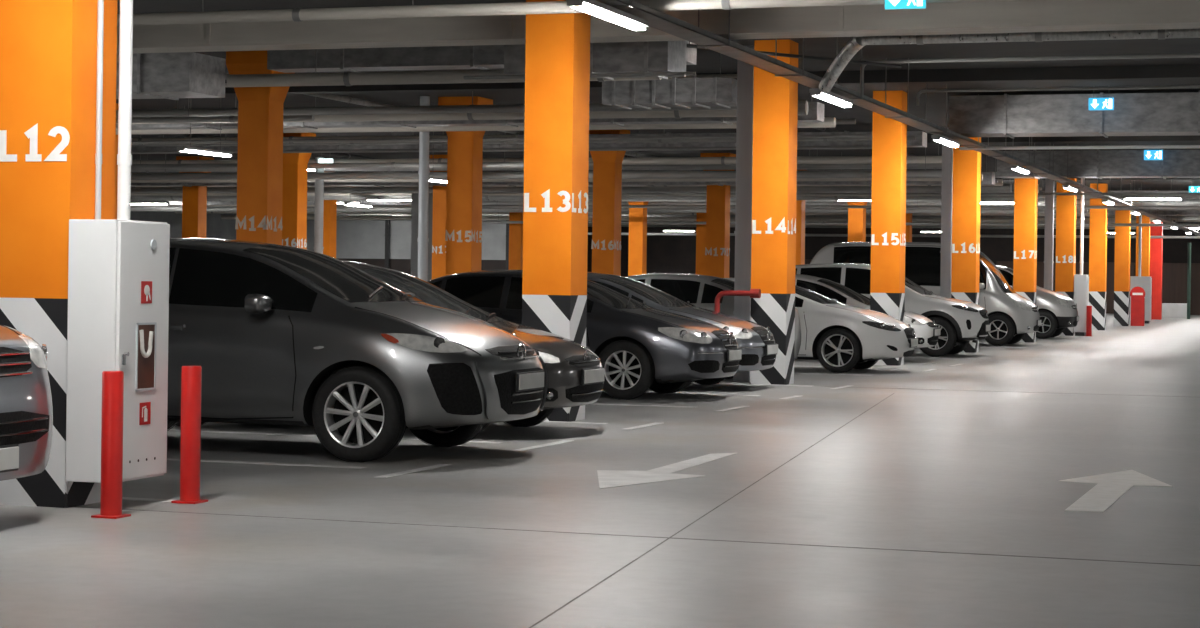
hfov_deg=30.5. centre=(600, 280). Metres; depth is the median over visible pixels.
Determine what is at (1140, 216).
riser pipe
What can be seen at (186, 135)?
ceiling pipe
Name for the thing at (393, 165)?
ceiling pipe
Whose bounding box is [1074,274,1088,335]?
tall cabinet
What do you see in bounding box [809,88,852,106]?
lamp
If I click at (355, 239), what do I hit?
wall
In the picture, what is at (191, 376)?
bollard
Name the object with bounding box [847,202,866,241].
concrete column
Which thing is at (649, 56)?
air duct
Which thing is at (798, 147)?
ceiling pipe
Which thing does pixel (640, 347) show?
parked car
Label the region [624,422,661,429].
painted line
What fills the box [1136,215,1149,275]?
concrete column
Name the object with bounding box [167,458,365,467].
painted line
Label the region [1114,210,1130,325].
concrete column
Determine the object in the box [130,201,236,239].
wall
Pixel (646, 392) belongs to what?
painted line
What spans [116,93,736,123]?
ceiling pipe
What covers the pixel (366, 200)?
lamp
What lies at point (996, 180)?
ceiling pipe
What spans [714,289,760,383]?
pipe
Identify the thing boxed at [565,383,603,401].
grille
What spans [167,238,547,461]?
parked car
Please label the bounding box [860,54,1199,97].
ceiling pipe
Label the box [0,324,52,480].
parked car
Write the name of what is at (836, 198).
ceiling pipe
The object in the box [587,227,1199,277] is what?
wall
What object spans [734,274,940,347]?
parked car
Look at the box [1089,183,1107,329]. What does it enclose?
concrete column
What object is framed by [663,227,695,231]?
lamp
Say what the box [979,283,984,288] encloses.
mirror
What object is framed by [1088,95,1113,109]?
exit sign
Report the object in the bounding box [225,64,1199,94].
ceiling beam
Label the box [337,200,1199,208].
ceiling pipe
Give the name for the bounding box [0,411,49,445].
grille
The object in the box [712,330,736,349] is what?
grille
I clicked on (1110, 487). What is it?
painted arrow
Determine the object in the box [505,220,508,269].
wall post
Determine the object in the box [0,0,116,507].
concrete column
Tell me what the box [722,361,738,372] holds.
grille
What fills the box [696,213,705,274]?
concrete column
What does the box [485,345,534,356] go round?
grille
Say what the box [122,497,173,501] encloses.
painted line
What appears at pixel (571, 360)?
grille
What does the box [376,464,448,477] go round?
painted line
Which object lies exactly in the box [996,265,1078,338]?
parked car
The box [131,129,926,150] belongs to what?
air duct
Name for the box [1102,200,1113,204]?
lamp
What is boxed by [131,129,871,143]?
ceiling pipe
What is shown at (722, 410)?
painted line
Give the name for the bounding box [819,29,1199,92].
duct
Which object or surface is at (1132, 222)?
ceiling pipe
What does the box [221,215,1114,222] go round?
ceiling pipe
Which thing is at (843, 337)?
parked car
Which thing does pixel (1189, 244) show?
riser pipe
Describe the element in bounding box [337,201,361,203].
lamp
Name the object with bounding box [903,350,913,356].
grille
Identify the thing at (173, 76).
air duct
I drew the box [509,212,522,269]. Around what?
concrete column
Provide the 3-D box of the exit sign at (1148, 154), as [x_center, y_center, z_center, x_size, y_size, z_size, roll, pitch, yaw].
[12.057,-2.784,47.968,0.400,0.320,0.045,1,0,19]
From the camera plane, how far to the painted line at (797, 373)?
31.49 m
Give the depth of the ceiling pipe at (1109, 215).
82.88 m
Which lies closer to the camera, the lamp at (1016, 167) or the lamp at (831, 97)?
the lamp at (831, 97)
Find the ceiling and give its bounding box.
[116,0,1199,223]
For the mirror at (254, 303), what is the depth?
15.51 m
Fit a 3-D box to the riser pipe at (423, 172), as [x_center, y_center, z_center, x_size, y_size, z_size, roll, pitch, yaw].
[-3.023,-0.939,37.526,0.190,4.400,0.190,1,0,19]
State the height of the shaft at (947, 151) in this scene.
4.400 m
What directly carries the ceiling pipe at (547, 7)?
hanging from the ceiling
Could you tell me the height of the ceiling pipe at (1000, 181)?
0.750 m
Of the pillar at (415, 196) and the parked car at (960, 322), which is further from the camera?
the pillar at (415, 196)
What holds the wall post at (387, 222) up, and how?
on the floor
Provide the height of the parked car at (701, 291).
1.413 m
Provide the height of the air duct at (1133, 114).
0.692 m
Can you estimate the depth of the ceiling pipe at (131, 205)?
73.04 m
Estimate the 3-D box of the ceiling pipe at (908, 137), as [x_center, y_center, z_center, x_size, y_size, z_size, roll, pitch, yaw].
[-11.301,-3.051,47.244,36.380,0.391,0.098,1,0,19]
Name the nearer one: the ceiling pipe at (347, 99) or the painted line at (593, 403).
the painted line at (593, 403)
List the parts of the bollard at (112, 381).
plate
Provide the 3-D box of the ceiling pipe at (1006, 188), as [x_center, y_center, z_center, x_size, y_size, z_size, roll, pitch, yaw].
[-7.245,-2.773,59.312,36.380,0.843,0.209,1,0,19]
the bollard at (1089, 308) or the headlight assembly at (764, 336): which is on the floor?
the bollard at (1089, 308)
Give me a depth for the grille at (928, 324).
36.92 m
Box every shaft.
[940,128,952,297]
[1044,178,1053,290]
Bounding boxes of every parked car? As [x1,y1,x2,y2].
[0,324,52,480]
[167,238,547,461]
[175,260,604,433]
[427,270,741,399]
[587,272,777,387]
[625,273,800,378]
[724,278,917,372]
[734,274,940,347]
[796,263,990,356]
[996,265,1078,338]
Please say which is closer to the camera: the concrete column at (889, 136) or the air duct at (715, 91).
the air duct at (715, 91)
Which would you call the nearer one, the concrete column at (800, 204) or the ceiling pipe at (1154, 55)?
the ceiling pipe at (1154, 55)
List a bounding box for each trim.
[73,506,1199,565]
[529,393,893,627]
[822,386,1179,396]
[927,134,1199,143]
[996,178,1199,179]
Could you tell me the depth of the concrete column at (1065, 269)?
58.13 m
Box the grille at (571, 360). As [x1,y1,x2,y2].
[565,354,599,366]
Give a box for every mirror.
[245,294,271,312]
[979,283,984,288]
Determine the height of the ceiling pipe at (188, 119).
0.778 m
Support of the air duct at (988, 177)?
hanging from the ceiling
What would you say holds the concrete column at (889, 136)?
on the floor
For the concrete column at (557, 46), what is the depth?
20.23 m
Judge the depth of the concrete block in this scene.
96.03 m
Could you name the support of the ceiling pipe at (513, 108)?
hanging from the ceiling
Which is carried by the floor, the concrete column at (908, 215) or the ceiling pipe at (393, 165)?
the concrete column at (908, 215)
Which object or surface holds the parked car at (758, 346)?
on the floor
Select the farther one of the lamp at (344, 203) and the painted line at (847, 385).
the lamp at (344, 203)
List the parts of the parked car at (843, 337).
license plate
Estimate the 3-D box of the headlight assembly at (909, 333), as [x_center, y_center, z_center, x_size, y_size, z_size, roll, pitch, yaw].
[4.578,0.824,32.503,0.091,0.252,0.781,1,0,19]
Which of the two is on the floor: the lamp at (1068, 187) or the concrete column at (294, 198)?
the concrete column at (294, 198)
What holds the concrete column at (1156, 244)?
on the floor
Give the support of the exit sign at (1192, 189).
hanging from the ceiling
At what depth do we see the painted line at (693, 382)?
27.98 m
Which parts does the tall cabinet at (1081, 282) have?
door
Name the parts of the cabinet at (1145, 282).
door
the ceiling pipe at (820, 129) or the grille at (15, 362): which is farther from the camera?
the ceiling pipe at (820, 129)
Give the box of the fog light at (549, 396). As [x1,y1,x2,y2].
[546,392,552,399]
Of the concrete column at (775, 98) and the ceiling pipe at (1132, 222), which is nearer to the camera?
the concrete column at (775, 98)
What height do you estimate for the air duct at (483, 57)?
0.426 m
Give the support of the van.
on the floor
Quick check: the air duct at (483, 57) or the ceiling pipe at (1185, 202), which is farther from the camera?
the ceiling pipe at (1185, 202)
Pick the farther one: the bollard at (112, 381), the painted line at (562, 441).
the painted line at (562, 441)
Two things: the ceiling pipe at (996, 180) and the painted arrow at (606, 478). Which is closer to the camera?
the painted arrow at (606, 478)
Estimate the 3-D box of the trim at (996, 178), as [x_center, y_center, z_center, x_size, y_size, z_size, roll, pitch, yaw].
[3.903,-2.959,63.243,56.800,0.179,0.350,1,0,19]
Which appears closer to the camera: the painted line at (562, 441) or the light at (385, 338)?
the light at (385, 338)
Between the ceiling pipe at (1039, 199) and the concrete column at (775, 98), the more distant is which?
the ceiling pipe at (1039, 199)
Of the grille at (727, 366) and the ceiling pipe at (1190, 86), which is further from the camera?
the ceiling pipe at (1190, 86)
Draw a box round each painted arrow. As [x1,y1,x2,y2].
[597,453,735,488]
[1059,470,1172,511]
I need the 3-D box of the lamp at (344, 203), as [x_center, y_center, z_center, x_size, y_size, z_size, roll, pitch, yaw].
[-6.756,-2.626,61.367,0.156,1.124,1.660,1,0,19]
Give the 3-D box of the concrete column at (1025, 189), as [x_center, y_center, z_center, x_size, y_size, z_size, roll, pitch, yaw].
[9.826,-0.771,50.861,0.476,4.398,0.480,1,0,19]
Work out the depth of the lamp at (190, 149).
35.78 m
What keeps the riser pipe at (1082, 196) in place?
attached to the tall cabinet at (1081, 282)
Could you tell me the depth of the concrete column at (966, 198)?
42.58 m
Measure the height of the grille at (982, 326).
0.342 m
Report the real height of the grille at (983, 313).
0.172 m
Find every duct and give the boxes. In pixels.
[116,52,225,99]
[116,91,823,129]
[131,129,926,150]
[131,152,994,186]
[168,190,1199,209]
[267,41,696,72]
[504,41,686,79]
[602,76,736,109]
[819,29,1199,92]
[949,91,1199,137]
[997,149,1199,178]
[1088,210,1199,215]
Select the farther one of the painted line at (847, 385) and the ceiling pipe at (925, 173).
the ceiling pipe at (925, 173)
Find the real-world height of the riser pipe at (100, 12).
2.800 m
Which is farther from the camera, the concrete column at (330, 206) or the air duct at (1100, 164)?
the concrete column at (330, 206)
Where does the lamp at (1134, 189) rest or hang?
hanging from the ceiling
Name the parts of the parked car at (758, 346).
plate frame, license plate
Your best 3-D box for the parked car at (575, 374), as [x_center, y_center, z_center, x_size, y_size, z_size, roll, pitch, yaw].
[-1.994,0.549,19.079,4.120,1.459,2.065,1,0,19]
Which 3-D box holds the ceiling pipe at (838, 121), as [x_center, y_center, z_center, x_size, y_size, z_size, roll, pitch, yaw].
[-6.395,-2.946,39.877,22.380,0.475,0.098,1,0,19]
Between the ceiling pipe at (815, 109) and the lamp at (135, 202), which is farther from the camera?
the lamp at (135, 202)
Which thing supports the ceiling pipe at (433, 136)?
hanging from the ceiling
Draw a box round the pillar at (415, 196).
[410,171,432,280]
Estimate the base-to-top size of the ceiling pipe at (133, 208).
0.792 m
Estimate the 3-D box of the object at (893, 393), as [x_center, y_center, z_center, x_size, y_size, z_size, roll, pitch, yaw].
[1.188,1.315,15.157,0.009,0.001,22.659,1,0,12]
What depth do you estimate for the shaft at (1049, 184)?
58.90 m
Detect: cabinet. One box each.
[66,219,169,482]
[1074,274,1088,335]
[1130,276,1151,323]
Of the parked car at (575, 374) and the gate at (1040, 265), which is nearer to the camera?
the parked car at (575, 374)
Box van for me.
[810,242,1040,345]
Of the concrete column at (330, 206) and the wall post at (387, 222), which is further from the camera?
the wall post at (387, 222)
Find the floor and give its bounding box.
[0,314,1199,627]
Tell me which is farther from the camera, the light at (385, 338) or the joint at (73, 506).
the light at (385, 338)
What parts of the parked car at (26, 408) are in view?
license plate, plate frame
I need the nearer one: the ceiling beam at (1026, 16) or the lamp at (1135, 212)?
the ceiling beam at (1026, 16)
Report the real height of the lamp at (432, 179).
1.124 m
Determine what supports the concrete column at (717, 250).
on the floor
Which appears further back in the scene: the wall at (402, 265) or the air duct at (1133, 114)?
the wall at (402, 265)
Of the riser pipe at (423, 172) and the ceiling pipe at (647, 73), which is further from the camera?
the riser pipe at (423, 172)
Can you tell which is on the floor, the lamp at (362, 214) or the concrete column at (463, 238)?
the concrete column at (463, 238)
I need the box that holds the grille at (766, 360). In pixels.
[761,355,775,365]
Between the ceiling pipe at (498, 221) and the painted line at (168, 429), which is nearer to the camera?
the painted line at (168, 429)
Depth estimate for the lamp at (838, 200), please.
65.66 m
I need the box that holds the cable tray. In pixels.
[596,0,1199,235]
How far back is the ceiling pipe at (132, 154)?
52.02 m
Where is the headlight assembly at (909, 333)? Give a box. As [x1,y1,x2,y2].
[904,327,915,343]
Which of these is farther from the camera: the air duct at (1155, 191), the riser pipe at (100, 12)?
the air duct at (1155, 191)
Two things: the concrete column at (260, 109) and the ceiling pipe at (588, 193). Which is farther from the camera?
the ceiling pipe at (588, 193)
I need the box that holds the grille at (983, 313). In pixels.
[979,309,987,318]
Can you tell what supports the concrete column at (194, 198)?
on the floor
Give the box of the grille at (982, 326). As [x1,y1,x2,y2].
[976,320,988,338]
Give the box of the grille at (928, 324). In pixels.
[926,322,936,327]
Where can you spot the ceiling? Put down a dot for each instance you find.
(707, 61)
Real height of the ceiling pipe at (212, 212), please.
0.657 m
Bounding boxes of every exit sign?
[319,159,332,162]
[885,0,925,8]
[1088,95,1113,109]
[1144,150,1162,159]
[1189,186,1199,192]
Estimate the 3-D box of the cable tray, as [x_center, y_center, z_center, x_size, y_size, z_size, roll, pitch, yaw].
[10.159,-2.561,48.292,0.322,0.815,112.000,1,0,19]
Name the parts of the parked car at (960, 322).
license plate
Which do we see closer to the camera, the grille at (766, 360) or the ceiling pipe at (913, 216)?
the grille at (766, 360)
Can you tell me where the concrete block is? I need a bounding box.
[1162,303,1186,317]
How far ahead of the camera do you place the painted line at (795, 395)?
24.90 m
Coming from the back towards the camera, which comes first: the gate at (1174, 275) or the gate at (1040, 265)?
the gate at (1040, 265)
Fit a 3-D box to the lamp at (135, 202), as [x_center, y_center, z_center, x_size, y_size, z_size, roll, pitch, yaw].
[-16.036,-2.997,77.994,1.660,0.624,0.156,1,0,19]
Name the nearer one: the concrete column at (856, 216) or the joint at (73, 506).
the joint at (73, 506)
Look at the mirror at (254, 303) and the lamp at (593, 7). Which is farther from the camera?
the lamp at (593, 7)
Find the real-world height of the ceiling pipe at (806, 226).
0.586 m
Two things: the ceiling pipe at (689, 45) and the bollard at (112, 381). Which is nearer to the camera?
the bollard at (112, 381)
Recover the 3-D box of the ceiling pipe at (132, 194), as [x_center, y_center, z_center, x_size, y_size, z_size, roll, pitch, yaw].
[-6.463,-2.781,61.638,36.380,0.806,0.086,1,0,19]
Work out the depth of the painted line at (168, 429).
18.05 m
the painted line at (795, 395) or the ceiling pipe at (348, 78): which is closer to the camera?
the painted line at (795, 395)
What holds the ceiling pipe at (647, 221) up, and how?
hanging from the ceiling
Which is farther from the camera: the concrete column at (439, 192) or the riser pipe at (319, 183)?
the concrete column at (439, 192)
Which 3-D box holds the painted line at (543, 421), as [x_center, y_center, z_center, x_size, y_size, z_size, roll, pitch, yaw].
[-1.984,1.273,20.655,4.300,0.003,0.110,1,0,19]
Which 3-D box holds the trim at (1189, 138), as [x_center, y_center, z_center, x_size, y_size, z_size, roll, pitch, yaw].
[-1.197,-3.025,48.078,56.800,0.179,0.350,1,0,19]
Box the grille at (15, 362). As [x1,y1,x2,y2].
[0,347,31,377]
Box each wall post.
[384,220,389,268]
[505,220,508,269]
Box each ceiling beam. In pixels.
[117,0,1199,53]
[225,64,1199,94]
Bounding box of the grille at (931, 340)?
[927,336,938,344]
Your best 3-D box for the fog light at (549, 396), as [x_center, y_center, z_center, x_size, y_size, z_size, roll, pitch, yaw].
[-0.411,0.936,17.865,0.022,0.063,0.063,1,0,43]
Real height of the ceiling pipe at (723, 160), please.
0.573 m
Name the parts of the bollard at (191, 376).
plate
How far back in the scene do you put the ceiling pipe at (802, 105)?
32.95 m
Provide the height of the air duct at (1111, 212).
0.562 m
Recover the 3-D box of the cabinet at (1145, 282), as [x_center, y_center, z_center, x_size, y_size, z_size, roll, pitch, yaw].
[19.570,0.704,79.666,0.715,1.700,0.500,1,0,19]
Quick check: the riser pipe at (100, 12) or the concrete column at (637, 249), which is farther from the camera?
the concrete column at (637, 249)
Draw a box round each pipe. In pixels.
[95,0,103,218]
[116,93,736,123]
[116,97,835,134]
[116,98,313,122]
[116,103,736,117]
[117,0,132,219]
[117,0,1023,25]
[130,206,1087,213]
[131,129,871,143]
[131,135,517,144]
[131,136,592,168]
[131,136,915,146]
[131,146,871,153]
[131,147,941,179]
[131,149,982,182]
[131,154,941,171]
[131,157,941,170]
[131,167,1011,192]
[131,171,1013,195]
[131,171,1013,200]
[131,198,1055,201]
[131,205,314,206]
[132,144,941,164]
[135,155,1002,186]
[171,134,380,158]
[175,211,1108,215]
[184,106,855,123]
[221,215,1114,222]
[225,53,736,86]
[225,73,654,156]
[226,49,660,86]
[307,214,1199,219]
[314,157,323,253]
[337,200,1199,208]
[400,199,1199,205]
[417,96,429,281]
[463,72,695,79]
[482,212,1199,226]
[588,193,1199,194]
[588,222,1135,226]
[588,225,1199,229]
[588,232,1199,238]
[627,153,997,182]
[647,221,1135,222]
[687,42,901,67]
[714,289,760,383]
[798,101,807,114]
[815,128,1004,183]
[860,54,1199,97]
[916,85,1199,105]
[959,138,1199,149]
[1038,190,1199,197]
[1080,178,1083,274]
[1088,209,1199,209]
[1109,215,1199,215]
[1131,220,1199,221]
[1138,215,1141,275]
[1187,243,1190,318]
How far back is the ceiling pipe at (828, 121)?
36.83 m
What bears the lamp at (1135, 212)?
hanging from the cable tray
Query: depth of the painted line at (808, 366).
33.91 m
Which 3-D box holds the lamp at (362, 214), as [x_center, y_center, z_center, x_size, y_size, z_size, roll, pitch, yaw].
[-9.268,-2.909,89.961,1.660,0.624,0.156,1,0,19]
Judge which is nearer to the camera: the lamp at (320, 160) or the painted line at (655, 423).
the painted line at (655, 423)
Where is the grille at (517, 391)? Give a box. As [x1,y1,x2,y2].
[494,368,544,414]
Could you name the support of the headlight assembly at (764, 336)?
attached to the parked car at (758, 346)
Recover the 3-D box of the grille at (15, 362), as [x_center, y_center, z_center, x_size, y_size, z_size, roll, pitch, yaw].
[-3.076,0.412,10.876,0.054,0.156,0.941,1,0,19]
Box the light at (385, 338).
[381,334,398,342]
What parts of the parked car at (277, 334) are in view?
door handle, plate frame, license plate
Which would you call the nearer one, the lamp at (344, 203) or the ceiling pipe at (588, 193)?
the ceiling pipe at (588, 193)
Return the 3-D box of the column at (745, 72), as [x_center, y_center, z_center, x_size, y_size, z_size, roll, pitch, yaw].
[1.905,-0.875,28.904,0.236,4.400,0.236,1,0,19]
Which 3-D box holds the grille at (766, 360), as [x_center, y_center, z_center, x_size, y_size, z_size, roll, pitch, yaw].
[2.050,0.957,26.717,0.052,0.142,0.681,1,0,19]
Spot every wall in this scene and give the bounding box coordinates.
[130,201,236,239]
[307,220,505,259]
[336,258,505,274]
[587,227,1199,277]
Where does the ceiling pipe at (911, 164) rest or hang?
hanging from the ceiling
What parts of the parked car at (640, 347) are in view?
plate frame, license plate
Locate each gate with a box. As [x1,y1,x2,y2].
[997,261,1055,290]
[1076,262,1134,313]
[1162,263,1199,314]
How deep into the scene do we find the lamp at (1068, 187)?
49.27 m
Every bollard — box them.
[91,371,130,518]
[171,366,207,503]
[1086,306,1091,335]
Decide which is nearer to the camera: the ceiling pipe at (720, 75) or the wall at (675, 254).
the ceiling pipe at (720, 75)
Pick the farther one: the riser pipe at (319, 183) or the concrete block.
the concrete block
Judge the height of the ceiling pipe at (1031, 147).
0.828 m
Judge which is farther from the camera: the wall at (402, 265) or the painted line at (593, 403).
the wall at (402, 265)
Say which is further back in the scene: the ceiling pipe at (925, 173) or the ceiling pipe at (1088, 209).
the ceiling pipe at (1088, 209)
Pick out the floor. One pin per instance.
(979, 470)
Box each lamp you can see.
[131,201,169,204]
[177,107,232,156]
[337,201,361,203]
[343,193,371,206]
[355,214,392,215]
[366,200,411,200]
[429,131,446,182]
[566,0,648,30]
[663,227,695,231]
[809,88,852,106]
[838,200,871,200]
[931,134,959,146]
[980,202,1013,203]
[1010,163,1029,173]
[1062,183,1077,191]
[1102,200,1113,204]
[1122,189,1182,199]
[1130,210,1140,214]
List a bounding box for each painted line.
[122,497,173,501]
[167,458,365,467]
[168,429,502,442]
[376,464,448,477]
[511,440,573,450]
[543,421,606,423]
[593,403,694,407]
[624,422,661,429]
[646,392,760,395]
[693,382,807,385]
[717,406,748,411]
[779,395,802,398]
[797,373,854,374]
[808,366,905,368]
[831,385,853,388]
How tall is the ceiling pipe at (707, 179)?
0.767 m
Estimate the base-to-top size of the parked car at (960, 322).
1.684 m
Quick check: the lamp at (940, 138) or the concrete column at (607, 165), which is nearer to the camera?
the lamp at (940, 138)
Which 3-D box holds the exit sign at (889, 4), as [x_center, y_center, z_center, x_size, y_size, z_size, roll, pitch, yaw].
[2.547,-2.667,18.354,0.340,0.800,0.045,1,0,19]
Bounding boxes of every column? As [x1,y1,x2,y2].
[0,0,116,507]
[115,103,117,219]
[176,156,213,237]
[226,51,290,244]
[282,133,315,249]
[323,200,336,257]
[429,155,446,279]
[438,96,492,274]
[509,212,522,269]
[522,0,590,421]
[589,130,629,275]
[628,202,647,275]
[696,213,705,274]
[700,153,735,277]
[733,45,753,381]
[750,40,797,384]
[796,170,804,264]
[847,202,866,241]
[870,90,906,365]
[906,213,912,241]
[951,137,980,352]
[1013,178,1037,342]
[1055,178,1076,335]
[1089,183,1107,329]
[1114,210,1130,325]
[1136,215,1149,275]
[1150,222,1162,319]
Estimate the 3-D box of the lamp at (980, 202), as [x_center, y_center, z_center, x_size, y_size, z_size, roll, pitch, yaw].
[12.265,-2.629,66.470,1.660,0.624,0.156,1,0,19]
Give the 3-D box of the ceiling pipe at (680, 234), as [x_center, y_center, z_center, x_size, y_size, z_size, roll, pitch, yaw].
[18.362,-2.237,83.514,41.500,1.250,0.100,1,0,19]
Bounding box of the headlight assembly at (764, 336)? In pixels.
[751,326,773,343]
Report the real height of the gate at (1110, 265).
2.500 m
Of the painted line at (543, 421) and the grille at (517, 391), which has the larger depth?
the painted line at (543, 421)
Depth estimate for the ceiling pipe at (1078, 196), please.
61.15 m
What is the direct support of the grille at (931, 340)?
attached to the parked car at (927, 332)

